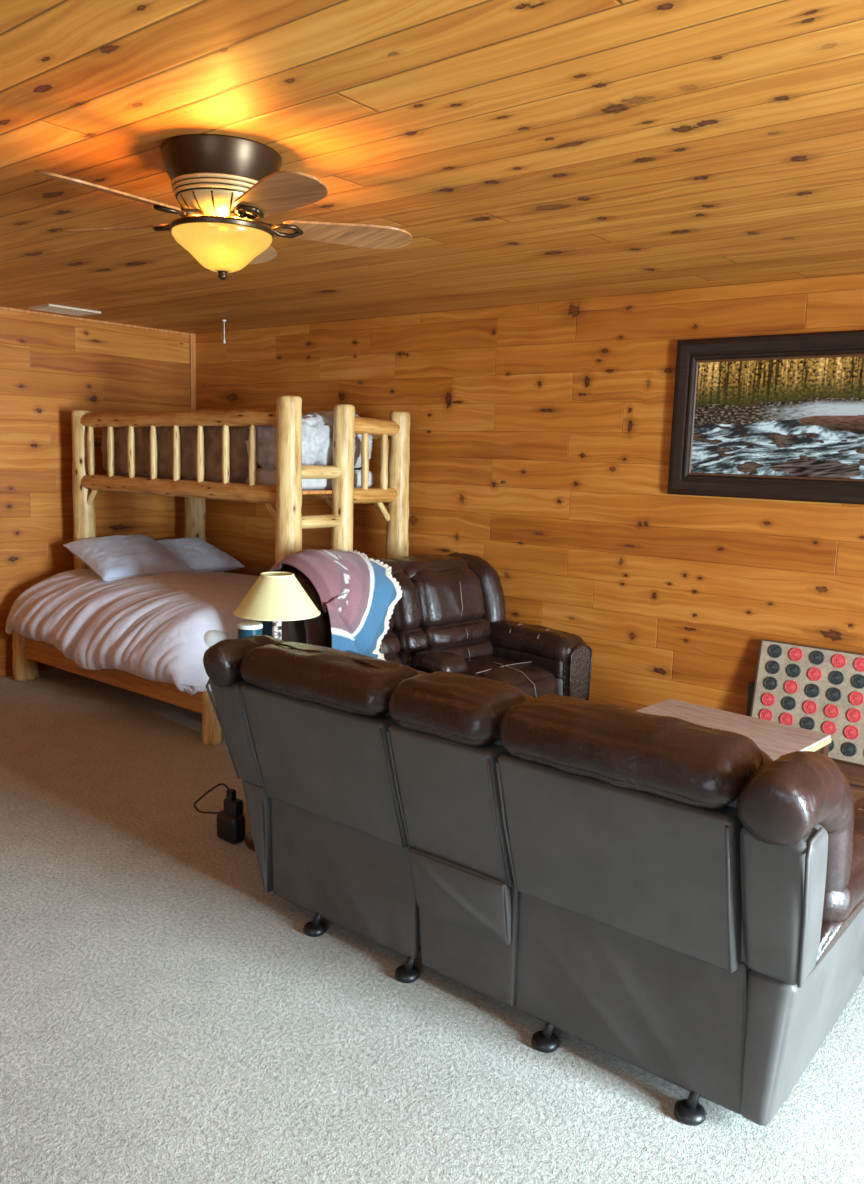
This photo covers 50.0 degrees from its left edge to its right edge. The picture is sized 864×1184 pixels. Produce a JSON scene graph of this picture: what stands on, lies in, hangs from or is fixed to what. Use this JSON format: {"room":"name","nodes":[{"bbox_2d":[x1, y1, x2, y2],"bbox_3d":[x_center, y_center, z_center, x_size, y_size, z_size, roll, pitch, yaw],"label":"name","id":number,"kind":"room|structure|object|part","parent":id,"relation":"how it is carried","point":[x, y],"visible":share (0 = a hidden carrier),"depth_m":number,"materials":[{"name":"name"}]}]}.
{"room":"cabin living room","nodes":[
{"label":"cabin living room","id":0,"kind":"room"},
{"bbox_2d":[0,309,189,676],"bbox_3d":[-3.901,-0.470,4.844,0.001,2.440,6.446,9,11,38],"label":"wall","id":1,"kind":"structure","parent":0,"point":[51,368],"depth_m":6.41,"materials":[{"name":"brown wood"}]},
{"bbox_2d":[0,306,189,335],"bbox_3d":[-3.875,-1.664,4.643,0.012,0.018,6.401,9,11,38],"label":"trim","id":2,"kind":"structure","parent":1,"relation":"attached to","point":[1,308],"depth_m":6.46,"materials":[{"name":"brown wood"}]},
{"bbox_2d":[189,333,195,410],"bbox_3d":[-1.878,-0.782,7.304,0.020,2.440,0.045,9,11,38],"label":"trim","id":3,"kind":"structure","parent":1,"relation":"attached to","point":[192,340],"depth_m":7.16,"materials":[{"name":"brown wood"}]},
{"bbox_2d":[0,0,863,333],"bbox_3d":[-0.611,-1.189,2.065,8.384,0.001,6.446,9,11,38],"label":"ceiling","id":4,"kind":"structure","parent":0,"point":[527,151],"depth_m":2.56,"materials":[{"name":"brown wood"}]},
{"bbox_2d":[28,304,100,315],"bbox_3d":[-2.388,-1.833,6.026,0.260,0.014,0.360,9,11,38],"label":"ceiling vent","id":5,"kind":"object","parent":4,"relation":"in","point":[47,307],"visible":1,"depth_m":5.99,"materials":[{"name":"white metal"}]},
{"bbox_2d":[34,134,411,279],"bbox_3d":[-0.645,-1.105,2.707,1.113,0.360,1.079,9,11,38],"label":"ceiling fan","id":6,"kind":"object","parent":4,"relation":"attached to","point":[222,184],"visible":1,"depth_m":2.63,"materials":[{"name":"brown metal"}]},
{"bbox_3d":[-0.848,-1.058,2.445,0.142,0.038,0.411,9,11,38],"label":"blade","id":7,"kind":"part","parent":6,"relation":"part of","materials":[{"name":"brown wood"}]},
{"bbox_3d":[-0.981,-1.126,2.868,0.410,0.038,0.140,5,9,19],"label":"blade","id":8,"kind":"part","parent":6,"relation":"part of","materials":[{"name":"brown wood"}]},
{"bbox_3d":[-0.624,-1.012,2.760,0.292,0.113,0.292,9,11,38],"label":"lamp shade","id":9,"kind":"part","parent":6,"relation":"part of","materials":[{"name":"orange glass"}]},
{"bbox_3d":[-0.615,-1.153,3.123,0.140,0.038,0.410,2,9,1],"label":"blade","id":10,"kind":"part","parent":6,"relation":"part of","materials":[{"name":"brown wood"}]},
{"bbox_3d":[-0.404,-1.044,2.440,0.140,0.038,0.410,-4,10,-35],"label":"blade","id":11,"kind":"part","parent":6,"relation":"part of","materials":[{"name":"brown wood"}]},
{"bbox_3d":[-0.258,-1.103,2.858,0.410,0.038,0.140,-1,9,-17],"label":"blade","id":12,"kind":"part","parent":6,"relation":"part of","materials":[{"name":"brown wood"}]},
{"bbox_2d":[0,668,863,1183],"bbox_3d":[-0.682,1.223,2.429,8.384,0.001,6.446,9,11,38],"label":"floor","id":13,"kind":"structure","parent":0,"point":[167,1017],"depth_m":2.52,"materials":[{"name":"carpet"}]},
{"bbox_2d":[12,632,221,745],"bbox_3d":[-1.548,0.402,6.131,2.144,0.474,1.514,9,11,38],"label":"frame","id":14,"kind":"object","parent":13,"relation":"on","point":[26,652],"visible":0.27,"depth_m":5.48,"materials":[{"name":"brown wood"}]},
{"bbox_3d":[-2.729,0.355,6.212,0.160,0.474,0.159,9,11,38],"label":"corner post","id":15,"kind":"part","parent":14,"relation":"part of","materials":[{"name":"brown wood"}]},
{"bbox_3d":[-1.959,0.477,5.600,1.930,0.145,0.056,9,11,38],"label":"rail","id":16,"kind":"part","parent":14,"relation":"part of","materials":[{"name":"orange wood"}]},
{"bbox_3d":[-1.185,0.677,4.993,0.105,0.286,0.105,9,11,38],"label":"corner post","id":17,"kind":"part","parent":14,"relation":"part of","materials":[{"name":"brown wood"}]},
{"bbox_2d":[204,630,228,646],"bbox_3d":[-1.478,0.217,6.033,1.780,0.352,1.305,9,11,38],"label":"mattress","id":18,"kind":"object","parent":14,"relation":"on","point":[211,637],"visible":0.04,"depth_m":5.02,"materials":[{"name":"white fabric"}]},
{"bbox_2d":[5,569,258,695],"bbox_3d":[-1.576,0.149,5.965,2.107,0.505,1.479,9,11,38],"label":"duvet","id":19,"kind":"object","parent":18,"relation":"on","point":[149,627],"visible":0.62,"depth_m":5.40,"materials":[{"name":"fabric"}]},
{"bbox_2d":[63,534,193,580],"bbox_3d":[-2.057,-0.239,6.257,0.672,0.253,0.770,9,11,38],"label":"pillow","id":20,"kind":"object","parent":19,"relation":"on","point":[113,557],"visible":0.96,"depth_m":6.12,"materials":[{"name":"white fabric"}]},
{"bbox_2d":[155,537,244,571],"bbox_3d":[-1.763,-0.263,6.636,0.592,0.212,0.670,9,11,38],"label":"pillow","id":21,"kind":"object","parent":19,"relation":"on","point":[199,555],"visible":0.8,"depth_m":6.57,"materials":[{"name":"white fabric"}]},
{"bbox_2d":[193,783,244,843],"bbox_3d":[-0.865,0.891,3.800,0.236,0.242,0.085,7,10,30],"label":"power adapter","id":22,"kind":"object","parent":13,"relation":"on","point":[230,820],"visible":1,"depth_m":3.75,"materials":[{"name":"black plastic"}]},
{"bbox_3d":[-0.903,0.842,3.786,0.176,0.144,0.020,5,9,20],"label":"cord","id":23,"kind":"part","parent":22,"relation":"part of","materials":[{"name":"black plastic"}]},
{"bbox_2d":[72,396,410,569],"bbox_3d":[-1.300,-0.292,6.102,2.245,1.867,1.084,9,11,38],"label":"bunk bed","id":24,"kind":"object","parent":13,"relation":"on","point":[287,494],"visible":0.63,"depth_m":5.47,"materials":[{"name":"brown wood"}]},
{"bbox_3d":[-2.395,-0.335,6.391,0.158,1.801,0.152,9,11,38],"label":"post","id":25,"kind":"part","parent":24,"relation":"part of","materials":[{"name":"brown wood"}]},
{"bbox_3d":[-2.087,-1.072,6.642,0.088,0.090,0.880,9,11,38],"label":"head rail","id":26,"kind":"part","parent":24,"relation":"part of","materials":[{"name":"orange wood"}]},
{"bbox_3d":[-1.569,-1.050,5.625,2.011,0.116,0.098,9,11,38],"label":"rail","id":27,"kind":"part","parent":24,"relation":"part of","materials":[{"name":"orange wood"}]},
{"bbox_3d":[-1.581,-0.640,5.687,2.011,0.114,0.110,9,11,38],"label":"rail","id":28,"kind":"part","parent":24,"relation":"part of","materials":[{"name":"orange wood"}]},
{"bbox_3d":[-1.820,-0.337,7.115,0.168,1.621,0.168,9,11,38],"label":"post","id":29,"kind":"part","parent":24,"relation":"part of","materials":[{"name":"brown wood"}]},
{"bbox_2d":[106,468,373,489],"bbox_3d":[-1.289,-0.766,6.013,1.858,0.120,0.733,9,11,38],"label":"mattress","id":30,"kind":"object","parent":24,"relation":"on","point":[264,476],"visible":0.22,"depth_m":5.32,"materials":[{"name":"white fabric"}]},
{"bbox_2d":[101,426,261,482],"bbox_3d":[-1.423,-0.925,6.059,1.527,0.413,0.820,9,11,38],"label":"bedspread","id":31,"kind":"object","parent":30,"relation":"on","point":[238,455],"visible":0.32,"depth_m":5.63,"materials":[{"name":"brown fabric"}]},
{"bbox_2d":[245,411,372,468],"bbox_3d":[-0.717,-0.889,5.481,0.416,0.380,0.790,9,11,38],"label":"blanket","id":32,"kind":"object","parent":30,"relation":"on","point":[317,427],"visible":0.44,"depth_m":5.27,"materials":[{"name":"white fabric"}]},
{"bbox_3d":[-0.785,-0.127,5.104,0.164,1.867,0.163,9,11,38],"label":"post","id":33,"kind":"part","parent":24,"relation":"part of","materials":[{"name":"brown wood"}]},
{"bbox_3d":[-0.528,-0.158,5.426,0.133,1.844,0.134,9,11,38],"label":"ladder post","id":34,"kind":"part","parent":24,"relation":"part of","materials":[{"name":"brown wood"}]},
{"bbox_3d":[-1.002,-0.701,6.401,2.011,0.107,0.106,9,11,38],"label":"rail","id":35,"kind":"part","parent":24,"relation":"part of","materials":[{"name":"orange wood"}]},
{"bbox_3d":[-0.368,-0.580,5.547,0.095,0.097,0.480,9,11,38],"label":"rail","id":36,"kind":"part","parent":24,"relation":"part of","materials":[{"name":"orange wood"}]},
{"bbox_3d":[-0.356,-0.981,5.487,0.104,0.103,0.482,9,11,38],"label":"rail","id":37,"kind":"part","parent":24,"relation":"part of","materials":[{"name":"orange wood"}]},
{"bbox_3d":[-0.995,-1.093,6.320,1.990,0.084,0.088,9,11,38],"label":"rail","id":38,"kind":"part","parent":24,"relation":"part of","materials":[{"name":"orange wood"}]},
{"bbox_3d":[-0.217,-0.197,5.796,0.162,1.830,0.162,9,11,38],"label":"post","id":39,"kind":"part","parent":24,"relation":"part of","materials":[{"name":"brown wood"}]},
{"bbox_2d":[245,832,254,850],"bbox_3d":[-0.629,0.712,3.744,0.312,0.620,0.312,9,11,38],"label":"end table","id":40,"kind":"object","parent":13,"relation":"on","point":[249,843],"visible":0.02,"depth_m":3.73,"materials":[{"name":"brown wood"}]},
{"bbox_2d":[237,621,262,638],"bbox_3d":[-0.714,0.265,3.634,0.100,0.293,0.100,9,11,38],"label":"tumbler","id":41,"kind":"object","parent":40,"relation":"on","point":[247,628],"visible":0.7,"depth_m":3.58,"materials":[{"name":"teal ceramic"}]},
{"bbox_3d":[-0.710,0.129,3.613,0.100,0.019,0.100,9,11,38],"label":"lid","id":42,"kind":"part","parent":41,"relation":"part of","materials":[{"name":"white plastic"}]},
{"bbox_2d":[233,571,320,639],"bbox_3d":[-0.613,0.169,3.662,0.340,0.488,0.340,9,11,38],"label":"table lamp","id":43,"kind":"object","parent":40,"relation":"on","point":[276,597],"visible":0.71,"depth_m":3.55,"materials":[{"name":"beige fabric"}]},
{"bbox_3d":[-0.615,0.253,3.675,0.072,0.312,0.071,9,11,38],"label":"stem","id":44,"kind":"part","parent":43,"relation":"part of","materials":[{"name":"white ceramic"}]},
{"bbox_3d":[-0.608,0.007,3.638,0.335,0.157,0.335,9,11,38],"label":"lamp shade","id":45,"kind":"part","parent":43,"relation":"part of","materials":[{"name":"white fabric"}]},
{"bbox_2d":[271,552,591,700],"bbox_3d":[0.003,0.356,4.872,1.446,1.025,1.038,-7,12,-44],"label":"reclining loveseat","id":46,"kind":"object","parent":13,"relation":"on","point":[449,615],"visible":0.34,"depth_m":4.93,"materials":[{"name":"leather"}]},
{"bbox_2d":[258,549,401,659],"bbox_3d":[-0.412,0.091,4.601,0.484,0.572,0.913,-7,12,-44],"label":"throw","id":47,"kind":"object","parent":46,"relation":"on","point":[359,593],"visible":0.56,"depth_m":4.47,"materials":[{"name":"fabric"}]},
{"bbox_2d":[387,615,393,631],"bbox_3d":[-0.388,0.073,4.705,0.368,0.325,0.314,-7,12,-44],"label":"cushion","id":48,"kind":"object","parent":46,"relation":"on","point":[391,621],"depth_m":4.70,"materials":[{"name":"brown leather"}]},
{"bbox_2d":[392,572,420,629],"bbox_3d":[-0.194,0.050,4.893,0.194,0.322,0.316,-7,12,-44],"label":"cushion","id":49,"kind":"object","parent":46,"relation":"on","point":[406,614],"depth_m":4.79,"materials":[{"name":"brown leather"}]},
{"bbox_2d":[410,567,483,625],"bbox_3d":[0.055,0.024,5.128,0.496,0.322,0.312,-7,12,-44],"label":"cushion","id":50,"kind":"object","parent":46,"relation":"on","point":[448,596],"depth_m":5.00,"materials":[{"name":"brown leather"}]},
{"bbox_2d":[465,656,557,697],"bbox_3d":[0.324,0.489,4.905,0.509,0.243,0.589,-7,12,-44],"label":"seat cushion","id":51,"kind":"object","parent":46,"relation":"on","point":[535,676],"depth_m":4.80,"materials":[{"name":"brown leather"}]},
{"bbox_3d":[0.492,0.353,5.235,0.219,0.140,0.776,-7,12,-44],"label":"arm","id":52,"kind":"part","parent":46,"relation":"part of","materials":[{"name":"brown leather"}]},
{"bbox_3d":[0.458,0.587,5.272,0.175,0.397,0.814,-7,12,-44],"label":"arm","id":53,"kind":"part","parent":46,"relation":"part of","materials":[{"name":"leather"}]},
{"bbox_3d":[0.766,0.543,4.973,0.176,0.530,0.058,-7,12,-44],"label":"arm","id":54,"kind":"part","parent":46,"relation":"part of"},
{"bbox_2d":[203,635,863,1125],"bbox_3d":[0.296,0.681,2.936,2.038,0.976,1.067,9,11,38],"label":"reclining sofa","id":55,"kind":"object","parent":13,"relation":"on","point":[679,900],"visible":1,"depth_m":2.38,"materials":[{"name":"leather"}]},
{"bbox_3d":[-0.359,0.820,3.568,0.185,0.396,0.844,9,11,38],"label":"arm","id":56,"kind":"part","parent":55,"relation":"part of","materials":[{"name":"leather"}]},
{"bbox_3d":[-0.336,0.533,2.917,0.642,0.416,0.168,9,11,38],"label":"panel","id":57,"kind":"part","parent":55,"relation":"part of","materials":[{"name":"leather"}]},
{"bbox_3d":[0.331,0.955,3.023,1.640,0.270,0.770,9,11,38],"label":"frame","id":58,"kind":"part","parent":55,"relation":"part of","materials":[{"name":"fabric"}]},
{"bbox_3d":[0.060,0.593,2.600,0.374,0.416,0.168,9,11,38],"label":"panel","id":59,"kind":"part","parent":55,"relation":"part of","materials":[{"name":"leather"}]},
{"bbox_3d":[0.450,0.651,2.290,0.624,0.416,0.168,9,11,38],"label":"panel","id":60,"kind":"part","parent":55,"relation":"part of","materials":[{"name":"leather"}]},
{"bbox_2d":[761,750,773,763],"bbox_3d":[0.577,0.472,2.417,0.645,0.277,0.313,9,11,38],"label":"cushion","id":61,"kind":"object","parent":55,"relation":"on","point":[765,758],"depth_m":2.23,"materials":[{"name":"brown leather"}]},
{"bbox_3d":[1.026,1.027,2.463,0.121,0.397,0.844,9,11,38],"label":"arm","id":62,"kind":"part","parent":55,"relation":"part of","materials":[{"name":"leather"}]},
{"bbox_3d":[1.063,0.793,2.430,0.170,0.140,0.805,9,11,38],"label":"arm","id":63,"kind":"part","parent":55,"relation":"part of","materials":[{"name":"brown leather"}]},
{"bbox_2d":[636,699,830,759],"bbox_3d":[1.242,0.806,4.051,0.767,0.452,0.518,10,12,43],"label":"coffee table","id":64,"kind":"object","parent":13,"relation":"on","point":[775,739],"visible":0.34,"depth_m":4.01,"materials":[{"name":"grey wood"}]},
{"bbox_3d":[1.650,0.848,3.971,0.050,0.416,0.050,10,12,43],"label":"leg","id":65,"kind":"part","parent":64,"relation":"part of","materials":[{"name":"brown wood"}]},
{"bbox_2d":[833,760,863,799],"bbox_3d":[2.102,0.937,4.101,1.400,0.228,0.285,9,11,38],"label":"bench","id":66,"kind":"object","parent":13,"relation":"on","point":[854,774],"visible":0.03,"depth_m":4.12,"materials":[{"name":"brown wood"}]},
{"bbox_2d":[746,682,754,715],"bbox_3d":[1.821,0.619,4.470,0.608,0.271,0.019,9,11,38],"label":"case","id":67,"kind":"object","parent":66,"relation":"on","point":[751,684],"visible":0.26,"depth_m":4.63,"materials":[{"name":"plastic"}]},
{"bbox_2d":[750,639,863,765],"bbox_3d":[1.876,0.525,4.338,0.740,0.504,0.105,9,11,38],"label":"board","id":68,"kind":"object","parent":66,"relation":"on","point":[818,689],"visible":0.91,"depth_m":4.38,"materials":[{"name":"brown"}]},
{"bbox_3d":[2.105,0.843,4.087,1.400,0.038,0.285,9,11,38],"label":"seat","id":69,"kind":"part","parent":66,"relation":"part of","materials":[{"name":"brown wood"}]},
{"bbox_3d":[2.032,0.965,4.019,1.360,0.192,0.025,9,11,38],"label":"panel","id":70,"kind":"part","parent":66,"relation":"part of","materials":[{"name":"brown wood"}]},
{"bbox_2d":[195,273,863,714],"bbox_3d":[1.383,-0.298,4.731,8.384,2.440,0.001,9,11,38],"label":"wall","id":71,"kind":"structure","parent":0,"point":[540,432],"depth_m":5.12,"materials":[{"name":"brown wood"}]},
{"bbox_2d":[667,330,863,504],"bbox_3d":[1.723,-0.819,4.361,1.260,0.776,0.038,9,11,38],"label":"framed picture","id":72,"kind":"object","parent":71,"relation":"attached to","point":[781,416],"visible":1,"depth_m":4.44,"materials":[{"name":"brown wood"}]},
{"bbox_2d":[691,356,863,478],"bbox_3d":[1.728,-0.820,4.367,1.032,0.548,0.001,9,11,38],"label":"print","id":73,"kind":"object","parent":72,"relation":"attached to","point":[785,417],"depth_m":4.42}
]}

